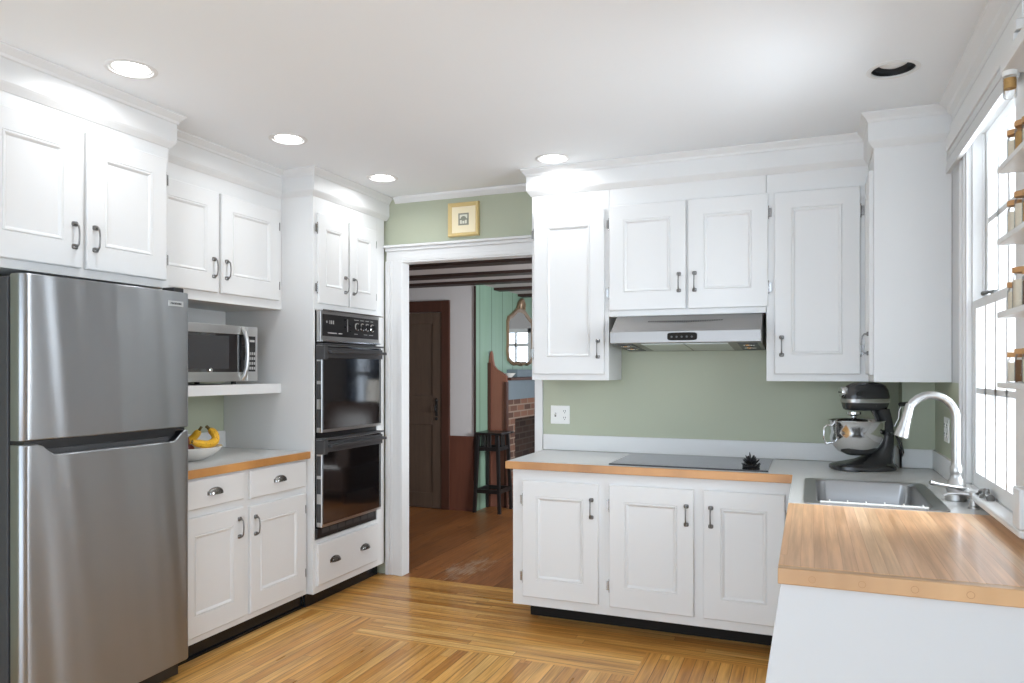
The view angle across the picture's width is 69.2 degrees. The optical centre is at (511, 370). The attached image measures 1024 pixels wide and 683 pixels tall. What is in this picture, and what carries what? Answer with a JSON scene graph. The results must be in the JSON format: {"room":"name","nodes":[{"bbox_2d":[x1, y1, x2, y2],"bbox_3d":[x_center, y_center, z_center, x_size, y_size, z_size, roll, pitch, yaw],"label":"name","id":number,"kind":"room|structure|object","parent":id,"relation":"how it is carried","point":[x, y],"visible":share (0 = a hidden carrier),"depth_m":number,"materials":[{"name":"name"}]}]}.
{"room":"kitchen","nodes":[
{"label":"kitchen","id":0,"kind":"room"},
{"bbox_2d":[184,382,223,433],"bbox_3d":[-2.685,0.105,2.628,0.100,2.617,6.280,0,0,22],"label":"wall","id":1,"kind":"structure","parent":0,"point":[203,411],"depth_m":4.53,"materials":[{"name":"green paint"}]},
{"bbox_2d":[0,90,167,288],"bbox_3d":[-2.047,-0.792,3.164,0.682,0.812,0.910,0,0,22],"label":"upper cabinet","id":2,"kind":"object","parent":1,"relation":"attached to","point":[82,199],"visible":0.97,"depth_m":3.03,"materials":[{"name":"white paint"}]},
{"bbox_2d":[188,308,225,446],"bbox_3d":[-1.995,0.051,4.190,0.018,0.853,1.013,0,0,22],"label":"backsplash","id":3,"kind":"structure","parent":1,"relation":"attached to","point":[194,315],"depth_m":4.53,"materials":[{"name":"white paint"}]},
{"bbox_2d":[160,162,280,311],"bbox_3d":[-1.771,-0.784,4.096,0.502,0.827,1.022,0,0,22],"label":"upper cabinet","id":4,"kind":"object","parent":1,"relation":"attached to","point":[224,237],"visible":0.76,"depth_m":4.03,"materials":[{"name":"white paint"}]},
{"bbox_2d":[188,383,280,396],"bbox_3d":[-1.795,0.104,4.110,0.447,0.057,1.014,0,0,22],"label":"wall shelf","id":5,"kind":"object","parent":1,"relation":"attached to","point":[206,389],"visible":0.51,"depth_m":4.16,"materials":[{"name":"white paint"}]},
{"bbox_2d":[188,322,256,383],"bbox_3d":[-1.740,-0.090,4.128,0.407,0.331,0.557,0,0,22],"label":"microwave","id":6,"kind":"object","parent":5,"relation":"on","point":[216,352],"visible":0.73,"depth_m":4.06,"materials":[{"name":"grey metal"}]},
{"bbox_2d":[409,285,475,508],"bbox_3d":[-1.312,0.264,7.906,2.079,2.300,0.100,0,0,22],"label":"wall","id":7,"kind":"structure","parent":0,"point":[461,298],"depth_m":7.53,"materials":[{"name":"grey paint"}]},
{"bbox_2d":[409,300,449,509],"bbox_3d":[-1.127,0.346,7.741,1.045,2.135,0.068,0,0,22],"label":"door","id":8,"kind":"structure","parent":7,"relation":"in","point":[429,333],"depth_m":7.65,"materials":[{"name":"brown wood"}]},
{"bbox_2d":[449,435,473,511],"bbox_3d":[-0.510,1.036,7.516,0.269,0.757,0.026,0,0,22],"label":"wainscoting","id":9,"kind":"structure","parent":7,"relation":"attached to","point":[461,448],"depth_m":7.51,"materials":[{"name":"brown wood"}]},
{"bbox_2d":[474,286,475,471],"bbox_3d":[-0.372,0.279,7.469,0.018,2.270,0.012,0,0,22],"label":"trim","id":10,"kind":"structure","parent":7,"relation":"attached to","point":[474,286],"depth_m":7.46,"materials":[{"name":"brown wood"}]},
{"bbox_2d":[382,506,512,588],"bbox_3d":[0.716,1.414,7.831,5.900,0.001,6.130,0,0,22],"label":"floor","id":11,"kind":"structure","parent":0,"point":[468,547],"depth_m":5.98,"materials":[{"name":"brown wood"}]},
{"bbox_2d":[473,430,513,514],"bbox_3d":[-0.186,1.014,7.514,0.313,0.800,0.342,0,0,22],"label":"bar stool","id":12,"kind":"object","parent":11,"relation":"on","point":[499,445],"visible":0.98,"depth_m":7.42,"materials":[{"name":"black paint"}]},
{"bbox_2d":[487,351,534,507],"bbox_3d":[0.233,0.602,8.628,0.249,1.624,2.010,0,0,22],"label":"fireplace","id":13,"kind":"object","parent":11,"relation":"on","point":[510,400],"visible":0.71,"depth_m":7.76,"materials":[{"name":"brick"}]},
{"bbox_2d":[504,373,515,376],"bbox_3d":[-0.030,0.045,7.877,0.144,0.046,0.143,0,0,22],"label":"dish","id":14,"kind":"object","parent":13,"relation":"on","point":[507,374],"visible":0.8,"depth_m":7.83,"materials":[{"name":"white ceramic"}]},
{"bbox_2d":[507,377,531,379],"bbox_3d":[0.241,0.084,8.646,0.249,0.029,1.970,0,0,22],"label":"mantel shelf","id":15,"kind":"object","parent":13,"relation":"attached to","point":[508,378],"depth_m":7.91,"materials":[{"name":"brown wood"}]},
{"bbox_2d":[159,573,770,682],"bbox_3d":[-0.793,1.414,1.810,4.020,0.001,6.170,0,0,22],"label":"floor","id":16,"kind":"structure","parent":0,"point":[380,628],"depth_m":3.77,"materials":[{"name":"brown wood"}]},
{"bbox_2d":[0,273,187,682],"bbox_3d":[-1.972,0.516,3.198,0.759,1.795,0.792,0,0,22],"label":"refrigerator","id":17,"kind":"object","parent":16,"relation":"on","point":[94,374],"visible":1,"depth_m":2.94,"materials":[{"name":"grey metal"}]},
{"bbox_2d":[178,459,305,665],"bbox_3d":[-1.680,0.967,4.075,0.683,0.894,0.994,0,0,22],"label":"base cabinet","id":18,"kind":"object","parent":16,"relation":"on","point":[247,528],"visible":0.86,"depth_m":3.94,"materials":[{"name":"white paint"}]},
{"bbox_2d":[188,447,309,479],"bbox_3d":[-1.692,0.500,4.077,0.662,0.042,0.999,0,0,22],"label":"countertop","id":19,"kind":"structure","parent":18,"relation":"on","point":[227,459],"depth_m":4.06,"materials":[{"name":"grey laminate"}]},
{"bbox_2d":[188,444,222,460],"bbox_3d":[-1.755,0.443,4.006,0.366,0.072,0.366,0,0,22],"label":"fruit bowl","id":20,"kind":"object","parent":19,"relation":"on","point":[195,454],"visible":0.43,"depth_m":3.92,"materials":[{"name":"white ceramic"}]},
{"bbox_2d":[189,426,202,443],"bbox_3d":[-1.772,0.359,4.094,0.120,0.110,0.053,0,0,-25],"label":"banana","id":21,"kind":"object","parent":20,"relation":"in","point":[195,435],"visible":0.52,"depth_m":4.09,"materials":[{"name":"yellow food"}]},
{"bbox_2d":[191,425,219,447],"bbox_3d":[-1.659,0.358,4.028,0.080,0.120,0.219,0,0,1],"label":"banana","id":22,"kind":"object","parent":20,"relation":"on","point":[214,434],"visible":0.98,"depth_m":4.03,"materials":[{"name":"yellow food"}]},
{"bbox_2d":[224,195,383,607],"bbox_3d":[-1.326,0.108,4.897,0.732,2.612,0.793,0,0,22],"label":"tall cabinet","id":23,"kind":"object","parent":16,"relation":"on","point":[332,254],"visible":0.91,"depth_m":4.53,"materials":[{"name":"white paint"}]},
{"bbox_2d":[315,309,386,538],"bbox_3d":[-1.259,0.319,4.829,0.628,1.378,0.684,0,0,22],"label":"double wall oven","id":24,"kind":"object","parent":23,"relation":"in","point":[348,358],"visible":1,"depth_m":4.65,"materials":[{"name":"black glass"}]},
{"bbox_2d":[513,469,790,645],"bbox_3d":[0.794,0.978,4.135,1.465,0.872,0.692,0,0,22],"label":"base cabinet","id":25,"kind":"object","parent":16,"relation":"on","point":[686,556],"visible":0.9,"depth_m":3.85,"materials":[{"name":"white paint"}]},
{"bbox_2d":[505,449,989,514],"bbox_3d":[0.943,0.520,3.651,2.166,0.041,1.479,0,0,22],"label":"countertop","id":26,"kind":"structure","parent":25,"relation":"on","point":[793,472],"depth_m":3.76,"materials":[{"name":"grey laminate"}]},
{"bbox_2d":[609,453,772,471],"bbox_3d":[0.990,0.496,4.057,0.806,0.008,0.541,0,0,22],"label":"cooktop","id":27,"kind":"object","parent":26,"relation":"in","point":[633,459],"visible":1,"depth_m":3.99,"materials":[{"name":"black glass"}]},
{"bbox_2d":[741,452,760,467],"bbox_3d":[1.220,0.453,3.784,0.096,0.078,0.101,0,0,22],"label":"ornament","id":28,"kind":"object","parent":27,"relation":"on","point":[749,462],"visible":1,"depth_m":3.76,"materials":[{"name":"black ceramic"}]},
{"bbox_2d":[823,382,907,471],"bbox_3d":[1.787,0.279,3.777,0.421,0.441,0.276,0,0,0],"label":"stand mixer","id":29,"kind":"object","parent":26,"relation":"on","point":[872,440],"visible":1,"depth_m":3.71,"materials":[{"name":"grey metal"}]},
{"bbox_2d":[823,418,892,455],"bbox_3d":[1.760,0.337,3.782,0.327,0.177,0.290,0,0,22],"label":"bowl","id":30,"kind":"object","parent":29,"relation":"on","point":[850,436],"depth_m":3.70,"materials":[{"name":"silver metal"}]},
{"bbox_2d":[804,478,950,511],"bbox_3d":[1.458,0.583,3.036,0.486,0.173,0.696,0,0,22],"label":"sink","id":31,"kind":"object","parent":26,"relation":"in","point":[815,489],"visible":0.44,"depth_m":3.29,"materials":[{"name":"metal"}]},
{"bbox_2d":[820,499,928,508],"bbox_3d":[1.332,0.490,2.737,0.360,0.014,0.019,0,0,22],"label":"dish rack","id":32,"kind":"object","parent":31,"relation":"on","point":[821,501],"visible":1,"depth_m":2.73,"materials":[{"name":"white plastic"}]},
{"bbox_2d":[894,391,969,501],"bbox_3d":[1.630,0.289,2.878,0.263,0.421,0.118,0,0,22],"label":"faucet","id":33,"kind":"object","parent":26,"relation":"on","point":[955,483],"visible":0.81,"depth_m":2.86,"materials":[{"name":"silver metal"}]},
{"bbox_2d":[943,491,979,508],"bbox_3d":[1.645,0.469,2.713,0.116,0.060,0.040,0,0,22],"label":"soap dispenser","id":34,"kind":"object","parent":26,"relation":"on","point":[972,505],"visible":0.82,"depth_m":2.70,"materials":[{"name":"silver metal"}]},
{"bbox_2d":[765,584,1023,682],"bbox_3d":[1.270,0.978,2.623,0.791,0.872,1.785,0,0,22],"label":"base cabinet","id":35,"kind":"object","parent":16,"relation":"on","point":[821,635],"visible":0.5,"depth_m":1.80,"materials":[{"name":"white paint"}]},
{"bbox_2d":[778,503,1023,607],"bbox_3d":[1.173,0.519,2.221,0.673,0.041,1.002,0,0,22],"label":"countertop","id":36,"kind":"structure","parent":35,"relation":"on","point":[958,557],"depth_m":2.02,"materials":[{"name":"brown wood"}]},
{"bbox_2d":[409,264,531,297],"bbox_3d":[0.712,-0.911,7.768,5.940,0.050,5.849,0,0,22],"label":"ceiling","id":37,"kind":"structure","parent":0,"point":[516,266],"depth_m":6.74,"materials":[{"name":"grey paint"}]},
{"bbox_2d":[409,257,531,270],"bbox_3d":[-0.096,-0.872,5.942,5.799,0.028,0.160,0,0,22],"label":"beam","id":38,"kind":"structure","parent":37,"relation":"attached to","point":[528,260],"depth_m":5.98,"materials":[{"name":"brown wood"}]},
{"bbox_2d":[409,269,531,280],"bbox_3d":[0.142,-0.872,6.537,5.799,0.028,0.160,0,0,22],"label":"beam","id":39,"kind":"structure","parent":37,"relation":"attached to","point":[524,271],"depth_m":6.68,"materials":[{"name":"brown wood"}]},
{"bbox_2d":[409,278,531,287],"bbox_3d":[0.351,-0.872,7.056,5.799,0.028,0.160,0,0,22],"label":"beam","id":40,"kind":"structure","parent":37,"relation":"attached to","point":[516,280],"depth_m":7.30,"materials":[{"name":"brown wood"}]},
{"bbox_2d":[494,286,531,291],"bbox_3d":[1.560,-0.872,7.272,3.716,0.028,0.160,0,0,22],"label":"beam","id":41,"kind":"structure","parent":37,"relation":"attached to","point":[522,288],"depth_m":7.82,"materials":[{"name":"brown wood"}]},
{"bbox_2d":[518,294,531,297],"bbox_3d":[1.820,-0.872,7.922,3.716,0.028,0.160,0,0,22],"label":"beam","id":42,"kind":"structure","parent":37,"relation":"attached to","point":[519,295],"depth_m":8.53,"materials":[{"name":"brown wood"}]},
{"bbox_2d":[0,0,987,197],"bbox_3d":[-0.773,-1.203,1.861,4.220,0.001,6.280,0,0,22],"label":"ceiling","id":43,"kind":"structure","parent":0,"point":[434,96],"depth_m":2.93,"materials":[{"name":"paint"}]},
{"bbox_2d":[103,59,157,78],"bbox_3d":[-1.518,-1.214,2.958,0.196,0.033,0.196,0,0,22],"label":"recessed light","id":44,"kind":"object","parent":43,"relation":"in","point":[132,69],"visible":0.95,"depth_m":2.99,"materials":[{"name":"white paint"}]},
{"bbox_2d":[268,133,307,144],"bbox_3d":[-1.161,-1.214,3.849,0.196,0.033,0.196,0,0,22],"label":"recessed light","id":45,"kind":"object","parent":43,"relation":"in","point":[281,138],"visible":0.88,"depth_m":3.89,"materials":[{"name":"white paint"}]},
{"bbox_2d":[366,174,397,181],"bbox_3d":[-0.808,-1.214,4.623,0.196,0.033,0.196,0,0,22],"label":"recessed light","id":46,"kind":"object","parent":43,"relation":"in","point":[373,177],"visible":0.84,"depth_m":4.67,"materials":[{"name":"white paint"}]},
{"bbox_2d":[535,153,569,163],"bbox_3d":[0.230,-1.214,4.201,0.196,0.033,0.196,0,0,22],"label":"recessed light","id":47,"kind":"object","parent":43,"relation":"in","point":[553,158],"visible":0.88,"depth_m":4.24,"materials":[{"name":"white paint"}]},
{"bbox_2d":[866,59,920,79],"bbox_3d":[1.522,-1.220,2.962,0.196,0.045,0.196,0,0,22],"label":"recessed light","id":48,"kind":"object","parent":43,"relation":"in","point":[893,69],"visible":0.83,"depth_m":2.99,"materials":[{"name":"white paint"}]},
{"bbox_2d":[377,192,898,572],"bbox_3d":[0.372,0.105,4.715,4.020,2.617,0.070,0,0,22],"label":"wall","id":49,"kind":"structure","parent":0,"point":[713,395],"depth_m":4.44,"materials":[{"name":"green paint"}]},
{"bbox_2d":[0,41,392,220],"bbox_3d":[-2.113,-1.123,2.344,0.297,0.158,6.178,0,0,22],"label":"trim","id":50,"kind":"structure","parent":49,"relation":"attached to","point":[24,74],"depth_m":3.42,"materials":[{"name":"white paint"}]},
{"bbox_2d":[393,183,525,203],"bbox_3d":[-0.328,-1.181,4.940,1.051,0.044,0.034,0,0,22],"label":"trim","id":51,"kind":"structure","parent":49,"relation":"attached to","point":[514,188],"depth_m":4.94,"materials":[{"name":"white paint"}]},
{"bbox_2d":[383,235,542,575],"bbox_3d":[-0.331,0.273,4.975,1.167,2.282,0.120,0,0,22],"label":"door frame","id":52,"kind":"structure","parent":49,"relation":"attached to","point":[399,257],"depth_m":5.12,"materials":[{"name":"white paint"}]},
{"bbox_2d":[448,201,479,237],"bbox_3d":[-0.323,-1.010,4.941,0.226,0.226,0.026,0,0,22],"label":"picture frame","id":53,"kind":"object","parent":49,"relation":"attached to","point":[463,217],"visible":1,"depth_m":4.94,"materials":[{"name":"gold metal"}]},
{"bbox_2d":[458,213,468,224],"bbox_3d":[-0.323,-1.012,4.942,0.076,0.080,0.001,0,0,22],"label":"print","id":54,"kind":"object","parent":53,"relation":"attached to","point":[463,218],"depth_m":4.94,"materials":[{"name":"beige paper"}]},
{"bbox_2d":[551,405,569,423],"bbox_3d":[0.303,0.277,4.695,0.127,0.116,0.018,0,0,22],"label":"wall plate","id":55,"kind":"object","parent":49,"relation":"attached to","point":[559,414],"visible":1,"depth_m":4.70,"materials":[{"name":"white plastic"}]},
{"bbox_2d":[531,190,621,379],"bbox_3d":[0.387,-0.572,4.476,0.472,1.252,0.362,0,0,22],"label":"upper cabinet","id":56,"kind":"object","parent":49,"relation":"attached to","point":[572,325],"visible":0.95,"depth_m":4.34,"materials":[{"name":"white paint"}]},
{"bbox_2d":[610,313,765,351],"bbox_3d":[0.994,-0.213,4.160,0.788,0.190,0.488,0,0,22],"label":"range hood","id":57,"kind":"object","parent":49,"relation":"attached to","point":[712,332],"visible":1,"depth_m":4.00,"materials":[{"name":"metal"}]},
{"bbox_2d":[607,175,771,318],"bbox_3d":[1.010,-0.754,4.226,0.896,0.887,0.362,0,0,22],"label":"upper cabinet","id":58,"kind":"object","parent":49,"relation":"attached to","point":[697,247],"visible":0.92,"depth_m":4.08,"materials":[{"name":"white paint"}]},
{"bbox_2d":[520,103,951,196],"bbox_3d":[1.064,-1.123,4.010,2.277,0.158,0.383,0,0,31],"label":"trim","id":59,"kind":"structure","parent":49,"relation":"attached to","point":[929,123],"depth_m":3.94,"materials":[{"name":"white paint"}]},
{"bbox_2d":[543,434,950,479],"bbox_3d":[1.040,0.450,3.905,2.174,0.096,0.934,0,0,22],"label":"backsplash","id":60,"kind":"structure","parent":49,"relation":"attached to","point":[911,458],"depth_m":4.30,"materials":[{"name":"white paint"}]},
{"bbox_2d":[766,165,868,381],"bbox_3d":[1.630,-0.572,3.977,0.492,1.252,0.362,0,0,22],"label":"upper cabinet","id":61,"kind":"object","parent":49,"relation":"attached to","point":[815,311],"visible":0.88,"depth_m":3.85,"materials":[{"name":"white paint"}]},
{"bbox_2d":[899,382,934,449],"bbox_3d":[2.122,0.275,3.889,0.154,0.446,0.159,0,0,22],"label":"wall","id":62,"kind":"structure","parent":0,"point":[922,428],"depth_m":3.81,"materials":[{"name":"green paint"}]},
{"bbox_2d":[935,162,1012,511],"bbox_3d":[1.156,0.105,1.088,0.144,2.617,6.280,0,0,22],"label":"wall","id":63,"kind":"structure","parent":0,"point":[955,173],"depth_m":3.33,"materials":[{"name":"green paint"}]},
{"bbox_2d":[861,141,951,381],"bbox_3d":[1.935,-0.573,3.716,0.371,1.250,0.618,0,0,22],"label":"upper cabinet","id":64,"kind":"object","parent":63,"relation":"attached to","point":[908,333],"visible":0.98,"depth_m":3.42,"materials":[{"name":"white paint"}]},
{"bbox_2d":[944,417,949,442],"bbox_3d":[2.021,0.274,3.451,0.009,0.116,0.127,0,0,22],"label":"wall plate","id":65,"kind":"object","parent":63,"relation":"attached to","point":[946,420],"visible":1,"depth_m":3.42,"materials":[{"name":"white plastic"}]},
{"bbox_2d":[939,0,1020,120],"bbox_3d":[0.916,-1.157,0.757,0.062,0.092,5.487,0,0,22],"label":"trim","id":66,"kind":"structure","parent":63,"relation":"attached to","point":[996,15],"depth_m":2.68,"materials":[{"name":"white paint"}]},
{"bbox_2d":[946,0,1023,539],"bbox_3d":[1.756,-0.289,2.625,0.214,1.574,1.260,0,0,22],"label":"window","id":67,"kind":"structure","parent":63,"relation":"in","point":[992,417],"depth_m":2.74,"materials":[{"name":"white paint"}]},
{"bbox_2d":[946,32,1019,173],"bbox_3d":[1.683,-0.921,2.695,0.018,0.130,1.155,0,0,22],"label":"window shade","id":68,"kind":"object","parent":67,"relation":"attached to","point":[989,96],"visible":0.68,"depth_m":2.62,"materials":[{"name":"white paint"}]},
{"bbox_2d":[1013,486,1023,529],"bbox_3d":[1.465,0.391,2.114,0.049,0.114,0.075,0,0,22],"label":"box","id":69,"kind":"object","parent":67,"relation":"on","point":[1018,491],"visible":1,"depth_m":2.10,"materials":[{"name":"white paint"}]},
{"bbox_2d":[997,140,1023,173],"bbox_3d":[1.301,-0.574,1.768,0.099,0.016,0.750,0,0,22],"label":"spice shelf","id":70,"kind":"object","parent":63,"relation":"attached to","point":[1014,163],"visible":1,"depth_m":2.02,"materials":[{"name":"white paint"}]},
{"bbox_2d":[1007,128,1021,157],"bbox_3d":[1.412,-0.628,2.079,0.043,0.092,0.042,0,0,22],"label":"spice jar","id":71,"kind":"object","parent":70,"relation":"on","point":[1010,133],"visible":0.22,"depth_m":2.07,"materials":[{"name":"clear glass"}]},
{"bbox_2d":[1014,119,1022,149],"bbox_3d":[1.393,-0.632,2.022,0.043,0.099,0.042,0,0,22],"label":"spice jar","id":72,"kind":"object","parent":70,"relation":"on","point":[1018,123],"visible":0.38,"depth_m":2.02,"materials":[{"name":"clear glass"}]},
{"bbox_2d":[1022,116,1023,140],"bbox_3d":[1.375,-0.628,1.964,0.043,0.092,0.042,0,0,22],"label":"spice jar","id":73,"kind":"object","parent":70,"relation":"on","point":[1023,116],"visible":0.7,"depth_m":1.97,"materials":[{"name":"clear glass"}]},
{"bbox_2d":[997,222,1023,244],"bbox_3d":[1.301,-0.369,1.768,0.099,0.016,0.750,0,0,22],"label":"spice shelf","id":74,"kind":"object","parent":63,"relation":"attached to","point":[1016,235],"visible":1,"depth_m":2.02,"materials":[{"name":"white paint"}]},
{"bbox_2d":[1007,199,1021,232],"bbox_3d":[1.412,-0.427,2.079,0.043,0.099,0.042,0,0,22],"label":"spice jar","id":75,"kind":"object","parent":74,"relation":"on","point":[1010,215],"visible":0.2,"depth_m":2.07,"materials":[{"name":"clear glass"}]},
{"bbox_2d":[1014,190,1022,227],"bbox_3d":[1.393,-0.433,2.022,0.043,0.112,0.042,0,0,22],"label":"spice jar","id":76,"kind":"object","parent":74,"relation":"on","point":[1017,194],"visible":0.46,"depth_m":2.02,"materials":[{"name":"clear glass"}]},
{"bbox_2d":[1022,189,1023,221],"bbox_3d":[1.375,-0.429,1.964,0.043,0.104,0.042,0,0,22],"label":"spice jar","id":77,"kind":"object","parent":74,"relation":"on","point":[1022,189],"visible":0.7,"depth_m":1.97,"materials":[{"name":"clear glass"}]},
{"bbox_2d":[997,305,1023,317],"bbox_3d":[1.301,-0.160,1.768,0.099,0.016,0.750,0,0,22],"label":"spice shelf","id":78,"kind":"object","parent":63,"relation":"attached to","point":[1016,312],"visible":1,"depth_m":2.01,"materials":[{"name":"white paint"}]},
{"bbox_2d":[1007,282,1011,309],"bbox_3d":[1.412,-0.208,2.079,0.043,0.080,0.042,0,0,22],"label":"spice jar","id":79,"kind":"object","parent":78,"relation":"on","point":[1009,284],"visible":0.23,"depth_m":2.08,"materials":[{"name":"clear glass"}]},
{"bbox_2d":[1012,266,1023,307],"bbox_3d":[1.393,-0.226,2.022,0.053,0.114,0.052,0,0,22],"label":"spice jar","id":80,"kind":"object","parent":78,"relation":"on","point":[1016,284],"visible":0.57,"depth_m":2.02,"materials":[{"name":"clear glass"}]},
{"bbox_2d":[1022,268,1023,304],"bbox_3d":[1.375,-0.221,1.964,0.043,0.104,0.042,0,0,22],"label":"spice jar","id":81,"kind":"object","parent":78,"relation":"on","point":[1022,268],"visible":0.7,"depth_m":1.97,"materials":[{"name":"clear glass"}]},
{"bbox_2d":[997,382,1023,389],"bbox_3d":[1.301,0.040,1.768,0.099,0.016,0.750,0,0,22],"label":"spice shelf","id":82,"kind":"object","parent":63,"relation":"attached to","point":[1009,385],"visible":0.93,"depth_m":1.99,"materials":[{"name":"white paint"}]},
{"bbox_2d":[1007,352,1022,381],"bbox_3d":[1.412,-0.011,2.079,0.043,0.084,0.042,0,0,22],"label":"spice jar","id":83,"kind":"object","parent":82,"relation":"on","point":[1010,365],"visible":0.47,"depth_m":2.07,"materials":[{"name":"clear glass"}]},
{"bbox_2d":[1014,349,1021,382],"bbox_3d":[1.393,-0.015,2.022,0.043,0.092,0.042,0,0,22],"label":"spice jar","id":84,"kind":"object","parent":82,"relation":"on","point":[1017,363],"visible":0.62,"depth_m":2.02,"materials":[{"name":"clear glass"}]},
{"bbox_2d":[1022,348,1023,382],"bbox_3d":[1.375,-0.015,1.964,0.043,0.092,0.042,0,0,22],"label":"spice jar","id":85,"kind":"object","parent":82,"relation":"on","point":[1022,348],"visible":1,"depth_m":1.97,"materials":[{"name":"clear glass"}]},
{"bbox_2d":[1000,25,1023,74],"bbox_3d":[1.294,-0.854,1.749,0.099,0.036,0.710,0,0,22],"label":"spice shelf","id":86,"kind":"object","parent":63,"relation":"attached to","point":[1014,57],"visible":1,"depth_m":1.99,"materials":[{"name":"white paint"}]},
{"bbox_2d":[1002,69,1017,99],"bbox_3d":[1.389,-0.798,2.070,0.037,0.074,0.037,0,0,22],"label":"spice jar","id":87,"kind":"object","parent":86,"relation":"hanging from","point":[1009,77],"visible":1,"depth_m":2.06,"materials":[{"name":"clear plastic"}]},
{"bbox_3d":[2.785,0.264,10.142,3.860,2.300,0.100,0,0,22],"label":"wall","id":88,"kind":"structure","parent":0,"visible":0},
{"bbox_2d":[476,285,531,510],"bbox_3d":[0.305,0.264,9.144,0.001,2.300,3.599,0,0,22],"label":"panelling","id":89,"kind":"object","parent":88,"relation":"attached to","point":[493,307],"visible":0.21,"depth_m":7.72,"materials":[{"name":"green wood"}]},
{"bbox_2d":[506,298,531,365],"bbox_3d":[0.113,-0.449,8.595,0.064,0.787,0.830,0,0,22],"label":"wall mirror","id":90,"kind":"object","parent":89,"relation":"attached to","point":[518,323],"visible":0.94,"depth_m":8.55,"materials":[{"name":"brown mirror"}]},
{"bbox_2d":[509,313,531,362],"bbox_3d":[0.101,-0.386,8.600,0.002,0.582,0.739,0,0,22],"label":"mirror glass","id":91,"kind":"object","parent":90,"relation":"on","point":[520,324],"depth_m":8.59,"materials":[{"name":"white"}]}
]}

